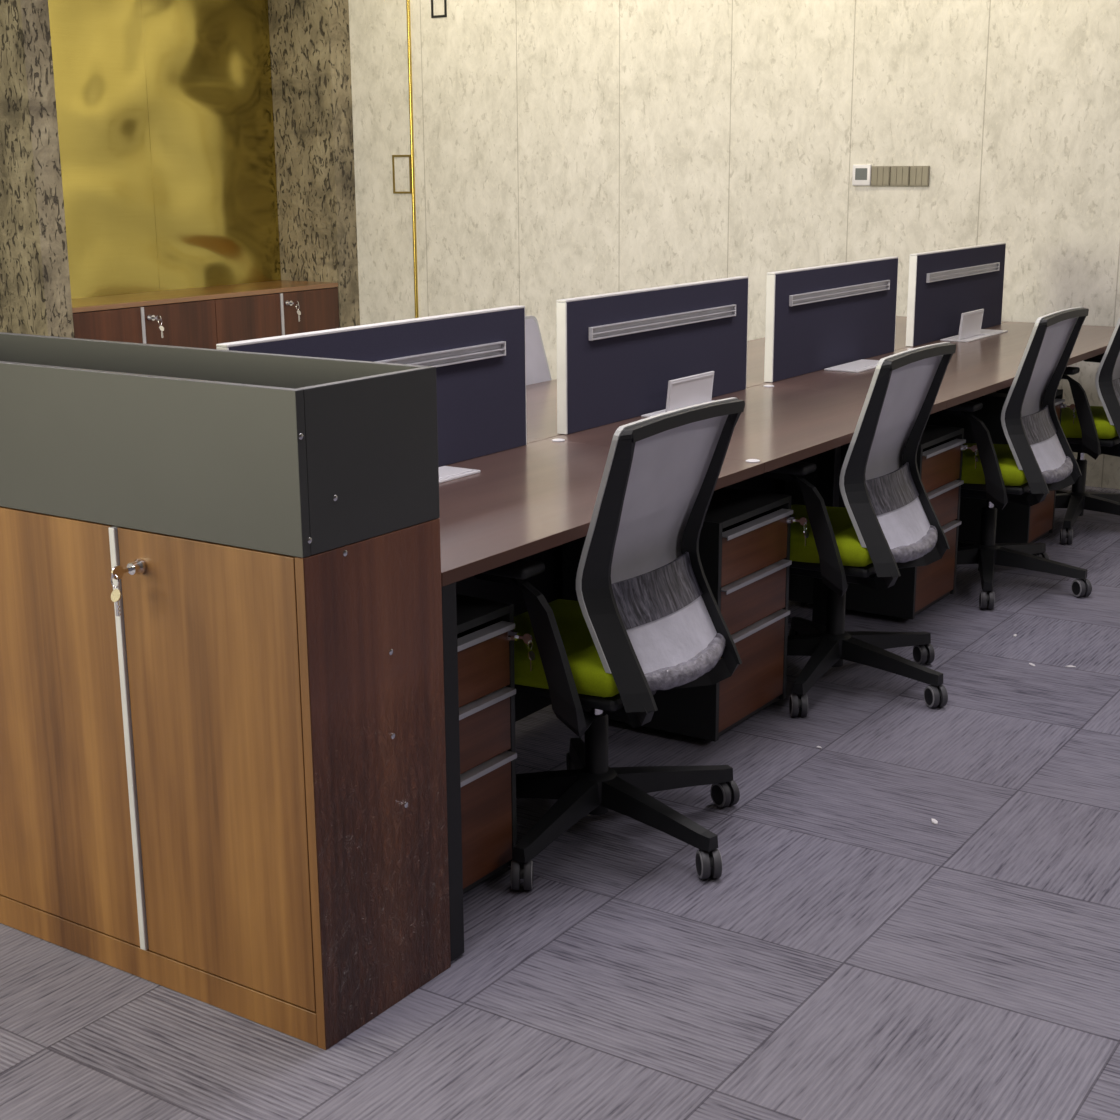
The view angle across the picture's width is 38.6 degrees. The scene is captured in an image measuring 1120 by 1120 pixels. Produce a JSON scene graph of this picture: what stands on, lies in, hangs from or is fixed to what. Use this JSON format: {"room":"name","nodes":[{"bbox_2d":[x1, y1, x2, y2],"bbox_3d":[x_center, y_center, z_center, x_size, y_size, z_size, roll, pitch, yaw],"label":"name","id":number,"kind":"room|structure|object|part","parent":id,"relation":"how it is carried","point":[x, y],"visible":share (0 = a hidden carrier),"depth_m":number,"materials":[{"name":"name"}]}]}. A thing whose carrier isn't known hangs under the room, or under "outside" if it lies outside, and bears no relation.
{"room":"open-plan office","nodes":[
{"label":"open-plan office","id":0,"kind":"room"},
{"bbox_2d":[0,0,73,337],"bbox_3d":[-2.594,-1.832,7.630,0.470,2.800,0.155,9,17,33],"label":"pier","id":1,"kind":"object","parent":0,"point":[35,290],"visible":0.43,"depth_m":7.52,"materials":[{"name":"stone"}]},
{"bbox_2d":[268,0,359,327],"bbox_3d":[-1.404,-2.269,9.364,0.470,2.800,0.270,9,17,33],"label":"pier","id":2,"kind":"object","parent":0,"point":[310,39],"visible":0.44,"depth_m":9.20,"materials":[{"name":"stone"}]},
{"bbox_2d":[0,485,1119,1119],"bbox_3d":[-0.494,0.781,3.046,9.780,0.100,10.700,9,17,33],"label":"floor","id":3,"kind":"structure","parent":0,"point":[853,954],"depth_m":2.99,"materials":[{"name":"carpet"}]},
{"bbox_2d":[71,280,338,348],"bbox_3d":[-1.966,-1.057,8.689,0.533,0.778,1.929,9,17,33],"label":"base cabinet","id":4,"kind":"object","parent":3,"relation":"on","point":[201,317],"visible":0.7,"depth_m":8.52,"materials":[{"name":"red wood"}]},
{"bbox_3d":[-2.240,-0.900,7.990,0.018,0.685,0.426,9,17,33],"label":"door","id":5,"kind":"part","parent":4,"relation":"part of","materials":[{"name":"red wood"}]},
{"bbox_3d":[-1.974,-0.998,8.377,0.018,0.685,0.496,9,17,33],"label":"door","id":6,"kind":"part","parent":4,"relation":"part of","materials":[{"name":"red wood"}]},
{"bbox_3d":[-1.698,-1.099,8.780,0.018,0.685,0.494,9,17,33],"label":"door","id":7,"kind":"part","parent":4,"relation":"part of","materials":[{"name":"red wood"}]},
{"bbox_3d":[-1.422,-1.200,9.181,0.018,0.685,0.465,9,17,33],"label":"door","id":8,"kind":"part","parent":4,"relation":"part of","materials":[{"name":"red wood"}]},
{"bbox_2d":[0,506,450,1049],"bbox_3d":[-0.841,0.300,3.026,1.264,0.847,0.409,9,17,33],"label":"file cabinet","id":9,"kind":"object","parent":3,"relation":"on","point":[223,767],"visible":0.98,"depth_m":2.74,"materials":[{"name":"brown wood"}]},
{"bbox_3d":[-0.922,0.295,2.919,0.404,0.781,0.018,9,17,33],"label":"door","id":10,"kind":"part","parent":9,"relation":"part of","materials":[{"name":"brown wood"}]},
{"bbox_3d":[-0.912,0.707,3.015,1.225,0.060,0.018,9,17,33],"label":"plinth rail","id":11,"kind":"part","parent":9,"relation":"part of","materials":[{"name":"brown wood"}]},
{"bbox_3d":[-0.573,0.348,2.692,0.401,0.781,0.018,9,17,33],"label":"door","id":12,"kind":"part","parent":9,"relation":"part of","materials":[{"name":"brown wood"}]},
{"bbox_2d":[0,332,439,557],"bbox_3d":[-0.827,-0.244,2.920,1.264,0.259,0.344,9,17,33],"label":"trough","id":13,"kind":"object","parent":9,"relation":"on","point":[291,455],"visible":1,"depth_m":2.62,"materials":[{"name":"grey metal"}]},
{"bbox_3d":[-0.918,-0.211,2.788,1.262,0.259,0.018,9,17,33],"label":"panel","id":14,"kind":"part","parent":13,"relation":"part of","materials":[{"name":"grey metal"}]},
{"bbox_3d":[-0.737,-0.278,3.051,1.225,0.259,0.018,9,17,33],"label":"panel","id":15,"kind":"part","parent":13,"relation":"part of","materials":[{"name":"grey metal"}]},
{"bbox_3d":[-0.305,-0.167,2.592,0.018,0.259,0.326,9,17,33],"label":"panel","id":16,"kind":"part","parent":13,"relation":"part of","materials":[{"name":"grey metal"}]},
{"bbox_3d":[-0.306,0.373,2.718,0.018,0.847,0.342,9,17,33],"label":"panel","id":17,"kind":"part","parent":9,"relation":"part of","materials":[{"name":"brown wood"}]},
{"bbox_2d":[456,594,534,893],"bbox_3d":[-0.352,0.380,3.235,0.519,0.585,0.342,9,17,33],"label":"drawer pedestal","id":18,"kind":"object","parent":3,"relation":"on","point":[486,636],"visible":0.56,"depth_m":3.18,"materials":[{"name":"brown wood"}]},
{"bbox_3d":[-0.194,0.220,3.087,0.017,0.126,0.310,9,17,33],"label":"drawer","id":19,"kind":"part","parent":18,"relation":"part of","materials":[{"name":"brown wood"}]},
{"bbox_3d":[-0.193,0.353,3.119,0.017,0.126,0.310,9,17,33],"label":"drawer","id":20,"kind":"part","parent":18,"relation":"part of","materials":[{"name":"brown wood"}]},
{"bbox_3d":[-0.192,0.537,3.165,0.017,0.232,0.310,9,17,33],"label":"drawer","id":21,"kind":"part","parent":18,"relation":"part of","materials":[{"name":"brown wood"}]},
{"bbox_2d":[525,316,551,384],"bbox_3d":[-0.022,-0.268,5.067,0.669,0.958,0.709,9,17,33],"label":"office chair","id":22,"kind":"object","parent":3,"relation":"on","point":[537,367],"visible":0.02,"depth_m":5.22,"materials":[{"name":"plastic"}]},
{"bbox_2d":[474,397,744,890],"bbox_3d":[0.077,0.140,3.414,0.694,0.958,0.696,9,17,33],"label":"office chair","id":23,"kind":"object","parent":3,"relation":"on","point":[646,618],"visible":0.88,"depth_m":3.29,"materials":[{"name":"black plastic"}]},
{"bbox_2d":[520,866,523,878],"bbox_3d":[-0.077,0.634,3.256,0.008,0.028,0.044,0,14,1],"label":"hood","id":24,"kind":"object","parent":23,"relation":"attached to","point":[521,867],"depth_m":3.24,"materials":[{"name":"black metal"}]},
{"bbox_3d":[-0.045,0.180,3.216,0.263,0.324,0.107,9,17,33],"label":"armrest","id":25,"kind":"part","parent":23,"relation":"part of","materials":[{"name":"black plastic"}]},
{"bbox_3d":[-0.107,0.496,3.558,0.302,0.070,0.056,2,14,10],"label":"leg","id":26,"kind":"part","parent":23,"relation":"part of","materials":[{"name":"black plastic"}]},
{"bbox_3d":[-0.011,0.544,3.361,0.056,0.070,0.302,7,16,28],"label":"leg","id":27,"kind":"part","parent":23,"relation":"part of","materials":[{"name":"black plastic"}]},
{"bbox_3d":[0.045,0.184,3.467,0.450,0.095,0.470,9,17,33],"label":"seat","id":28,"kind":"part","parent":23,"relation":"part of","materials":[{"name":"green fabric"}]},
{"bbox_3d":[0.056,0.458,3.707,0.056,0.070,0.302,-2,14,-7],"label":"leg","id":29,"kind":"part","parent":23,"relation":"part of","materials":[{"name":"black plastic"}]},
{"bbox_3d":[0.203,-0.068,3.295,0.115,0.499,0.490,9,17,33],"label":"edge trim","id":30,"kind":"part","parent":23,"relation":"part of","materials":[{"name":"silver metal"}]},
{"bbox_3d":[0.211,0.536,3.388,0.056,0.070,0.302,-13,19,-42],"label":"leg","id":31,"kind":"part","parent":23,"relation":"part of","materials":[{"name":"black plastic"}]},
{"bbox_3d":[0.228,-0.025,3.289,0.149,0.572,0.484,9,17,33],"label":"frame","id":32,"kind":"part","parent":23,"relation":"part of","materials":[{"name":"black plastic"}]},
{"bbox_3d":[0.253,0.483,3.602,0.302,0.070,0.056,-7,15,-24],"label":"leg","id":33,"kind":"part","parent":23,"relation":"part of","materials":[{"name":"black plastic"}]},
{"bbox_2d":[709,855,713,866],"bbox_3d":[0.307,0.620,3.304,0.008,0.028,0.044,-3,14,-9],"label":"hood","id":34,"kind":"object","parent":23,"relation":"attached to","point":[711,857],"depth_m":3.29,"materials":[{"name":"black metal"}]},
{"bbox_2d":[562,487,808,741],"bbox_3d":[0.334,0.129,4.235,0.519,0.585,0.403,9,17,33],"label":"drawer pedestal","id":35,"kind":"object","parent":3,"relation":"on","point":[744,540],"visible":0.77,"depth_m":4.10,"materials":[{"name":"black wood"}]},
{"bbox_3d":[0.494,0.286,4.165,0.017,0.232,0.366,9,17,33],"label":"drawer","id":36,"kind":"part","parent":35,"relation":"part of","materials":[{"name":"brown wood"}]},
{"bbox_3d":[0.493,0.101,4.119,0.017,0.126,0.366,9,17,33],"label":"drawer","id":37,"kind":"part","parent":35,"relation":"part of","materials":[{"name":"brown wood"}]},
{"bbox_3d":[0.492,-0.032,4.086,0.017,0.126,0.366,9,17,33],"label":"drawer","id":38,"kind":"part","parent":35,"relation":"part of","materials":[{"name":"brown wood"}]},
{"bbox_2d":[439,316,1114,960],"bbox_3d":[0.629,-0.196,5.179,1.262,0.749,4.893,9,17,33],"label":"desk","id":39,"kind":"object","parent":3,"relation":"on","point":[537,497],"depth_m":3.99,"materials":[{"name":"brown wood"}]},
{"bbox_2d":[216,305,526,466],"bbox_3d":[-0.375,-0.356,3.582,0.041,0.347,1.019,9,17,33],"label":"screen","id":40,"kind":"object","parent":39,"relation":"on","point":[478,357],"visible":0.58,"depth_m":3.77,"materials":[{"name":"blue fabric"}]},
{"bbox_3d":[-0.361,-0.431,3.559,0.012,0.034,0.804,9,17,33],"label":"tool rail","id":41,"kind":"part","parent":40,"relation":"part of","materials":[{"name":"metal"}]},
{"bbox_3d":[-0.713,0.310,3.229,1.250,0.720,0.045,9,17,33],"label":"leg frame","id":42,"kind":"part","parent":39,"relation":"part of","materials":[{"name":"black metal"}]},
{"bbox_2d":[438,466,480,482],"bbox_3d":[-0.300,-0.184,3.593,0.105,0.008,0.270,9,17,33],"label":"box","id":43,"kind":"object","parent":39,"relation":"on","point":[446,473],"visible":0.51,"depth_m":3.64,"materials":[{"name":"white plastic"}]},
{"bbox_3d":[-0.300,-0.185,3.592,0.077,0.005,0.242,9,17,33],"label":"lid","id":44,"kind":"part","parent":43,"relation":"part of","materials":[{"name":"white plastic"}]},
{"bbox_2d":[527,438,541,443],"bbox_3d":[-0.650,-0.213,3.788,0.629,0.025,1.237,9,17,33],"label":"countertop","id":45,"kind":"structure","parent":39,"relation":"on","point":[529,440],"depth_m":4.10,"materials":[{"name":"brown wood"}]},
{"bbox_3d":[-0.004,-0.306,4.091,0.034,0.003,0.034,9,17,33],"label":"round cap","id":46,"kind":"part","parent":39,"relation":"part of","materials":[{"name":"white plastic"}]},
{"bbox_2d":[439,440,761,585],"bbox_3d":[-0.124,-0.132,3.447,0.627,0.025,1.237,9,17,33],"label":"countertop","id":47,"kind":"structure","parent":39,"relation":"on","point":[537,490],"depth_m":3.40,"materials":[{"name":"brown wood"}]},
{"bbox_3d":[0.629,-0.194,5.179,0.018,0.694,4.774,9,17,33],"label":"modesty panel","id":48,"kind":"part","parent":39,"relation":"part of","materials":[{"name":"black wood"}]},
{"bbox_2d":[526,379,754,439],"bbox_3d":[0.026,-0.461,4.772,0.629,0.025,1.199,9,17,33],"label":"countertop","id":49,"kind":"structure","parent":39,"relation":"on","point":[541,398],"depth_m":4.61,"materials":[{"name":"brown wood"}]},
{"bbox_2d":[556,276,748,434],"bbox_3d":[0.290,-0.600,4.551,0.041,0.347,1.019,9,17,33],"label":"screen","id":50,"kind":"object","parent":39,"relation":"on","point":[618,353],"visible":1,"depth_m":4.45,"materials":[{"name":"blue fabric"}]},
{"bbox_3d":[0.304,-0.675,4.528,0.012,0.034,0.804,9,17,33],"label":"tool rail","id":51,"kind":"part","parent":50,"relation":"part of","materials":[{"name":"metal"}]},
{"bbox_2d":[641,371,714,417],"bbox_3d":[0.373,-0.477,4.562,0.115,0.104,0.360,9,17,33],"label":"box","id":52,"kind":"object","parent":39,"relation":"on","point":[683,392],"visible":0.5,"depth_m":4.52,"materials":[{"name":"white plastic"}]},
{"bbox_3d":[0.373,-0.430,4.574,0.115,0.006,0.360,9,17,33],"label":"frame","id":53,"kind":"part","parent":52,"relation":"part of","materials":[{"name":"white plastic"}]},
{"bbox_3d":[0.370,-0.473,4.537,0.010,0.100,0.255,15,20,31],"label":"lid","id":54,"kind":"part","parent":52,"relation":"part of","materials":[{"name":"white plastic"}]},
{"bbox_2d":[544,386,945,462],"bbox_3d":[0.552,-0.380,4.431,0.627,0.025,1.199,9,17,33],"label":"countertop","id":55,"kind":"structure","parent":39,"relation":"on","point":[774,422],"depth_m":4.35,"materials":[{"name":"brown wood"}]},
{"bbox_3d":[0.457,-0.235,3.790,0.034,0.003,0.034,9,17,33],"label":"round cap","id":56,"kind":"part","parent":39,"relation":"part of","materials":[{"name":"white plastic"}]},
{"bbox_2d":[746,340,898,385],"bbox_3d":[0.691,-0.704,5.741,0.629,0.025,1.199,9,17,33],"label":"countertop","id":57,"kind":"structure","parent":39,"relation":"on","point":[755,348],"depth_m":5.67,"materials":[{"name":"brown wood"}]},
{"bbox_3d":[0.623,-0.179,5.173,0.582,0.720,0.045,9,17,33],"label":"leg frame","id":58,"kind":"part","parent":39,"relation":"part of","materials":[{"name":"black metal"}]},
{"bbox_2d":[764,257,897,381],"bbox_3d":[0.956,-0.844,5.519,0.041,0.347,1.019,9,17,33],"label":"screen","id":59,"kind":"object","parent":39,"relation":"on","point":[822,317],"visible":1,"depth_m":5.44,"materials":[{"name":"blue fabric"}]},
{"bbox_3d":[0.970,-0.919,5.497,0.012,0.034,0.804,9,17,33],"label":"tool rail","id":60,"kind":"part","parent":59,"relation":"part of","materials":[{"name":"metal"}]},
{"bbox_2d":[824,359,878,372],"bbox_3d":[1.037,-0.672,5.531,0.125,0.008,0.320,9,17,33],"label":"paper","id":61,"kind":"object","parent":39,"relation":"on","point":[861,365],"visible":0.84,"depth_m":5.48,"materials":[{"name":"white paper"}]},
{"bbox_2d":[753,316,1008,348],"bbox_3d":[1.371,-0.954,6.732,0.629,0.025,1.255,9,17,33],"label":"countertop","id":62,"kind":"structure","parent":39,"relation":"on","point":[901,321],"depth_m":6.60,"materials":[{"name":"brown wood"}]},
{"bbox_2d":[757,349,1021,399],"bbox_3d":[1.217,-0.624,5.400,0.627,0.025,1.199,9,17,33],"label":"countertop","id":63,"kind":"structure","parent":39,"relation":"on","point":[965,373],"depth_m":5.26,"materials":[{"name":"brown wood"}]},
{"bbox_2d":[906,243,1005,346],"bbox_3d":[1.621,-1.088,6.488,0.041,0.347,1.019,9,17,33],"label":"screen","id":64,"kind":"object","parent":39,"relation":"on","point":[943,285],"visible":1,"depth_m":6.38,"materials":[{"name":"blue fabric"}]},
{"bbox_3d":[1.635,-1.163,6.465,0.012,0.034,0.804,9,17,33],"label":"tool rail","id":65,"kind":"part","parent":64,"relation":"part of","materials":[{"name":"metal"}]},
{"bbox_2d":[940,309,1007,341],"bbox_3d":[1.678,-0.958,6.462,0.115,0.108,0.470,9,17,33],"label":"box","id":66,"kind":"object","parent":39,"relation":"on","point":[970,329],"visible":1,"depth_m":6.38,"materials":[{"name":"white plastic"}]},
{"bbox_3d":[1.641,-0.941,6.387,0.010,0.105,0.240,15,20,31],"label":"lid","id":67,"kind":"part","parent":66,"relation":"part of","materials":[{"name":"white plastic"}]},
{"bbox_3d":[1.678,-0.908,6.475,0.115,0.006,0.470,9,17,33],"label":"frame","id":68,"kind":"part","parent":66,"relation":"part of","materials":[{"name":"white plastic"}]},
{"bbox_3d":[1.752,-0.938,6.582,0.087,0.004,0.176,9,17,33],"label":"plate","id":69,"kind":"part","parent":66,"relation":"part of","materials":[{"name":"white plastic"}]},
{"bbox_2d":[903,321,1114,357],"bbox_3d":[1.898,-0.873,6.391,0.627,0.025,1.255,9,17,33],"label":"countertop","id":70,"kind":"structure","parent":39,"relation":"on","point":[1013,342],"depth_m":6.28,"materials":[{"name":"brown wood"}]},
{"bbox_2d":[760,342,955,716],"bbox_3d":[0.783,-0.115,4.427,0.684,0.958,0.694,9,17,33],"label":"office chair","id":71,"kind":"object","parent":3,"relation":"on","point":[889,522],"visible":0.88,"depth_m":4.31,"materials":[{"name":"black plastic"}]},
{"bbox_3d":[0.590,0.243,4.565,0.302,0.070,0.056,1,14,8],"label":"leg","id":72,"kind":"part","parent":71,"relation":"part of","materials":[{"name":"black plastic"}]},
{"bbox_3d":[0.654,-0.076,4.233,0.263,0.324,0.107,9,17,33],"label":"armrest","id":73,"kind":"part","parent":71,"relation":"part of","materials":[{"name":"black plastic"}]},
{"bbox_3d":[0.745,0.203,4.723,0.056,0.070,0.302,-3,14,-10],"label":"leg","id":74,"kind":"part","parent":71,"relation":"part of","materials":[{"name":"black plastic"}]},
{"bbox_3d":[0.696,0.289,4.373,0.056,0.070,0.302,6,15,25],"label":"leg","id":75,"kind":"part","parent":71,"relation":"part of","materials":[{"name":"black plastic"}]},
{"bbox_3d":[0.743,-0.072,4.484,0.450,0.095,0.470,9,17,33],"label":"seat","id":76,"kind":"part","parent":71,"relation":"part of","materials":[{"name":"green fabric"}]},
{"bbox_3d":[0.947,0.225,4.628,0.302,0.070,0.056,-8,16,-27],"label":"leg","id":77,"kind":"part","parent":71,"relation":"part of","materials":[{"name":"black plastic"}]},
{"bbox_3d":[0.917,0.278,4.412,0.302,0.070,0.056,13,19,42],"label":"leg","id":78,"kind":"part","parent":71,"relation":"part of","materials":[{"name":"black plastic"}]},
{"bbox_3d":[0.902,-0.324,4.312,0.115,0.499,0.490,9,17,33],"label":"edge trim","id":79,"kind":"part","parent":71,"relation":"part of","materials":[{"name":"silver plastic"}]},
{"bbox_3d":[0.926,-0.281,4.306,0.149,0.572,0.484,9,17,33],"label":"frame","id":80,"kind":"part","parent":71,"relation":"part of","materials":[{"name":"black plastic"}]},
{"bbox_2d":[785,425,977,619],"bbox_3d":[1.059,-0.137,5.291,0.519,0.585,0.380,9,17,33],"label":"drawer pedestal","id":81,"kind":"object","parent":3,"relation":"on","point":[940,448],"visible":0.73,"depth_m":5.18,"materials":[{"name":"black wood"}]},
{"bbox_3d":[1.219,0.020,5.221,0.017,0.232,0.345,9,17,33],"label":"drawer","id":82,"kind":"part","parent":81,"relation":"part of","materials":[{"name":"brown wood"}]},
{"bbox_3d":[1.217,-0.298,5.142,0.017,0.126,0.345,9,17,33],"label":"drawer","id":83,"kind":"part","parent":81,"relation":"part of","materials":[{"name":"brown wood"}]},
{"bbox_3d":[1.218,-0.165,5.175,0.017,0.126,0.345,9,17,33],"label":"drawer","id":84,"kind":"part","parent":81,"relation":"part of","materials":[{"name":"brown wood"}]},
{"bbox_2d":[926,389,1075,542],"bbox_3d":[1.675,-0.363,6.188,0.519,0.585,0.323,9,17,33],"label":"drawer pedestal","id":85,"kind":"object","parent":3,"relation":"on","point":[1016,523],"visible":0.38,"depth_m":6.06,"materials":[{"name":"brown wood"}]},
{"bbox_3d":[1.835,-0.206,6.118,0.017,0.232,0.293,9,17,33],"label":"drawer","id":86,"kind":"part","parent":85,"relation":"part of","materials":[{"name":"brown wood"}]},
{"bbox_3d":[1.833,-0.523,6.040,0.017,0.126,0.293,9,17,33],"label":"drawer","id":87,"kind":"part","parent":85,"relation":"part of","materials":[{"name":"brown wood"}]},
{"bbox_2d":[936,307,1091,608],"bbox_3d":[1.508,-0.378,5.471,0.674,0.958,0.697,9,17,33],"label":"office chair","id":88,"kind":"object","parent":3,"relation":"on","point":[1037,459],"visible":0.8,"depth_m":5.34,"materials":[{"name":"black plastic"}]},
{"bbox_3d":[1.295,-0.008,5.561,0.302,0.070,0.056,-1,14,-4],"label":"leg","id":89,"kind":"part","parent":88,"relation":"part of","materials":[{"name":"black plastic"}]},
{"bbox_3d":[1.413,-0.055,5.747,0.056,0.070,0.302,-6,15,-22],"label":"leg","id":90,"kind":"part","parent":88,"relation":"part of","materials":[{"name":"black plastic"}]},
{"bbox_3d":[1.361,-0.337,5.268,0.263,0.324,0.107,9,17,33],"label":"armrest","id":91,"kind":"part","parent":88,"relation":"part of","materials":[{"name":"black plastic"}]},
{"bbox_3d":[1.441,0.032,5.395,0.056,0.070,0.302,3,14,13],"label":"leg","id":92,"kind":"part","parent":88,"relation":"part of","materials":[{"name":"black plastic"}]},
{"bbox_3d":[1.450,-0.332,5.519,0.450,0.095,0.470,9,17,33],"label":"seat","id":93,"kind":"part","parent":88,"relation":"part of","materials":[{"name":"green fabric"}]},
{"bbox_3d":[1.639,-0.439,5.674,0.263,0.324,0.107,9,17,33],"label":"armrest","id":94,"kind":"part","parent":88,"relation":"part of","materials":[{"name":"black plastic"}]},
{"bbox_3d":[1.631,-0.043,5.695,0.302,0.070,0.056,-12,18,-39],"label":"leg","id":95,"kind":"part","parent":88,"relation":"part of","materials":[{"name":"black plastic"}]},
{"bbox_3d":[1.648,0.010,5.477,0.302,0.070,0.056,8,16,31],"label":"leg","id":96,"kind":"part","parent":88,"relation":"part of","materials":[{"name":"black plastic"}]},
{"bbox_3d":[1.609,-0.584,5.347,0.115,0.499,0.490,9,17,33],"label":"edge trim","id":97,"kind":"part","parent":88,"relation":"part of","materials":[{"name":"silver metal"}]},
{"bbox_3d":[1.633,-0.542,5.340,0.149,0.572,0.484,9,17,33],"label":"frame","id":98,"kind":"part","parent":88,"relation":"part of","materials":[{"name":"black plastic"}]},
{"bbox_2d":[1055,317,1119,543],"bbox_3d":[2.091,-0.595,6.334,0.685,0.958,0.692,9,17,33],"label":"office chair","id":99,"kind":"object","parent":3,"relation":"on","point":[1095,430],"visible":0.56,"depth_m":6.15,"materials":[{"name":"black plastic"}]},
{"bbox_3d":[1.894,-0.236,6.465,0.302,0.070,0.056,1,14,6],"label":"leg","id":100,"kind":"part","parent":99,"relation":"part of","materials":[{"name":"black plastic"}]},
{"bbox_3d":[2.043,-0.277,6.628,0.056,0.070,0.302,-3,14,-12],"label":"leg","id":101,"kind":"part","parent":99,"relation":"part of","materials":[{"name":"black plastic"}]},
{"bbox_3d":[2.008,-0.190,6.277,0.056,0.070,0.302,6,15,23],"label":"leg","id":102,"kind":"part","parent":99,"relation":"part of","materials":[{"name":"black plastic"}]},
{"bbox_3d":[1.959,-0.556,6.139,0.263,0.324,0.107,9,17,33],"label":"armrest","id":103,"kind":"part","parent":99,"relation":"part of","materials":[{"name":"black plastic"}]},
{"bbox_3d":[2.049,-0.552,6.391,0.450,0.095,0.470,9,17,33],"label":"seat","id":104,"kind":"part","parent":99,"relation":"part of","materials":[{"name":"green fabric"}]},
{"bbox_3d":[2.238,-0.659,6.546,0.263,0.324,0.107,9,17,33],"label":"armrest","id":105,"kind":"part","parent":99,"relation":"part of","materials":[{"name":"black plastic"}]},
{"bbox_3d":[2.227,-0.203,6.323,0.302,0.070,0.056,12,18,40],"label":"leg","id":106,"kind":"part","parent":99,"relation":"part of","materials":[{"name":"black plastic"}]},
{"bbox_3d":[2.249,-0.257,6.540,0.302,0.070,0.056,-8,16,-29],"label":"leg","id":107,"kind":"part","parent":99,"relation":"part of","materials":[{"name":"black plastic"}]},
{"bbox_3d":[2.207,-0.803,6.218,0.115,0.499,0.490,9,17,33],"label":"edge trim","id":108,"kind":"part","parent":99,"relation":"part of","materials":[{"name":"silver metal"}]},
{"bbox_3d":[2.232,-0.761,6.212,0.149,0.572,0.484,9,17,33],"label":"frame","id":109,"kind":"part","parent":99,"relation":"part of","materials":[{"name":"black plastic"}]},
{"bbox_2d":[348,0,1119,488],"bbox_3d":[2.630,-1.673,6.849,9.110,2.800,0.100,9,17,33],"label":"wall","id":110,"kind":"structure","parent":0,"point":[564,149],"depth_m":7.94,"materials":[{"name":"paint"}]},
{"bbox_2d":[392,155,411,193],"bbox_3d":[-0.896,-2.187,9.075,0.133,0.213,0.006,9,17,33],"label":"door handle","id":111,"kind":"object","parent":110,"relation":"attached to","point":[393,156],"visible":1,"depth_m":9.08,"materials":[{"name":"gold metal"}]},
{"bbox_2d":[406,0,418,317],"bbox_3d":[-0.830,-2.190,9.030,0.022,2.800,0.022,9,17,33],"label":"trim","id":112,"kind":"structure","parent":110,"relation":"attached to","point":[407,1],"depth_m":9.00,"materials":[{"name":"gold metal"}]},
{"bbox_2d":[431,0,446,17],"bbox_3d":[-0.659,-3.054,8.694,0.103,0.204,0.006,9,17,33],"label":"frame","id":113,"kind":"object","parent":110,"relation":"attached to","point":[445,1],"visible":1,"depth_m":8.71,"materials":[{"name":"black metal"}]},
{"bbox_2d":[852,165,871,185],"bbox_3d":[1.427,-1.819,7.566,0.092,0.096,0.017,9,17,33],"label":"thermostat","id":114,"kind":"object","parent":110,"relation":"attached to","point":[861,176],"visible":1,"depth_m":7.56,"materials":[{"name":"white plastic"}]},
{"bbox_2d":[871,166,890,185],"bbox_3d":[1.506,-1.803,7.518,0.093,0.092,0.012,9,17,33],"label":"wall switch","id":115,"kind":"object","parent":110,"relation":"attached to","point":[880,175],"visible":1,"depth_m":7.51,"materials":[{"name":"beige plastic"}]},
{"bbox_2d":[890,166,909,185],"bbox_3d":[1.585,-1.790,7.467,0.093,0.092,0.012,9,17,33],"label":"wall switch","id":116,"kind":"object","parent":110,"relation":"attached to","point":[899,175],"visible":1,"depth_m":7.46,"materials":[{"name":"beige plastic"}]},
{"bbox_2d":[909,166,929,185],"bbox_3d":[1.665,-1.778,7.415,0.093,0.092,0.012,9,17,33],"label":"wall switch","id":117,"kind":"object","parent":110,"relation":"attached to","point":[919,175],"visible":1,"depth_m":7.41,"materials":[{"name":"beige plastic"}]},
{"bbox_3d":[-4.504,-1.256,5.348,0.100,2.800,10.600,9,17,33],"label":"wall","id":118,"kind":"structure","parent":0,"visible":0},
{"bbox_2d":[48,0,159,298],"bbox_3d":[-2.467,-1.976,8.212,0.015,2.798,0.974,9,17,33],"label":"panel","id":119,"kind":"object","parent":118,"relation":"attached to","point":[98,57],"visible":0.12,"depth_m":8.32,"materials":[{"name":"gold metal"}]},
{"bbox_2d":[141,0,280,290],"bbox_3d":[-1.933,-2.172,8.990,0.015,2.798,0.954,9,17,33],"label":"panel","id":120,"kind":"object","parent":118,"relation":"attached to","point":[208,62],"visible":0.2,"depth_m":8.93,"materials":[{"name":"gold metal"}]}
]}

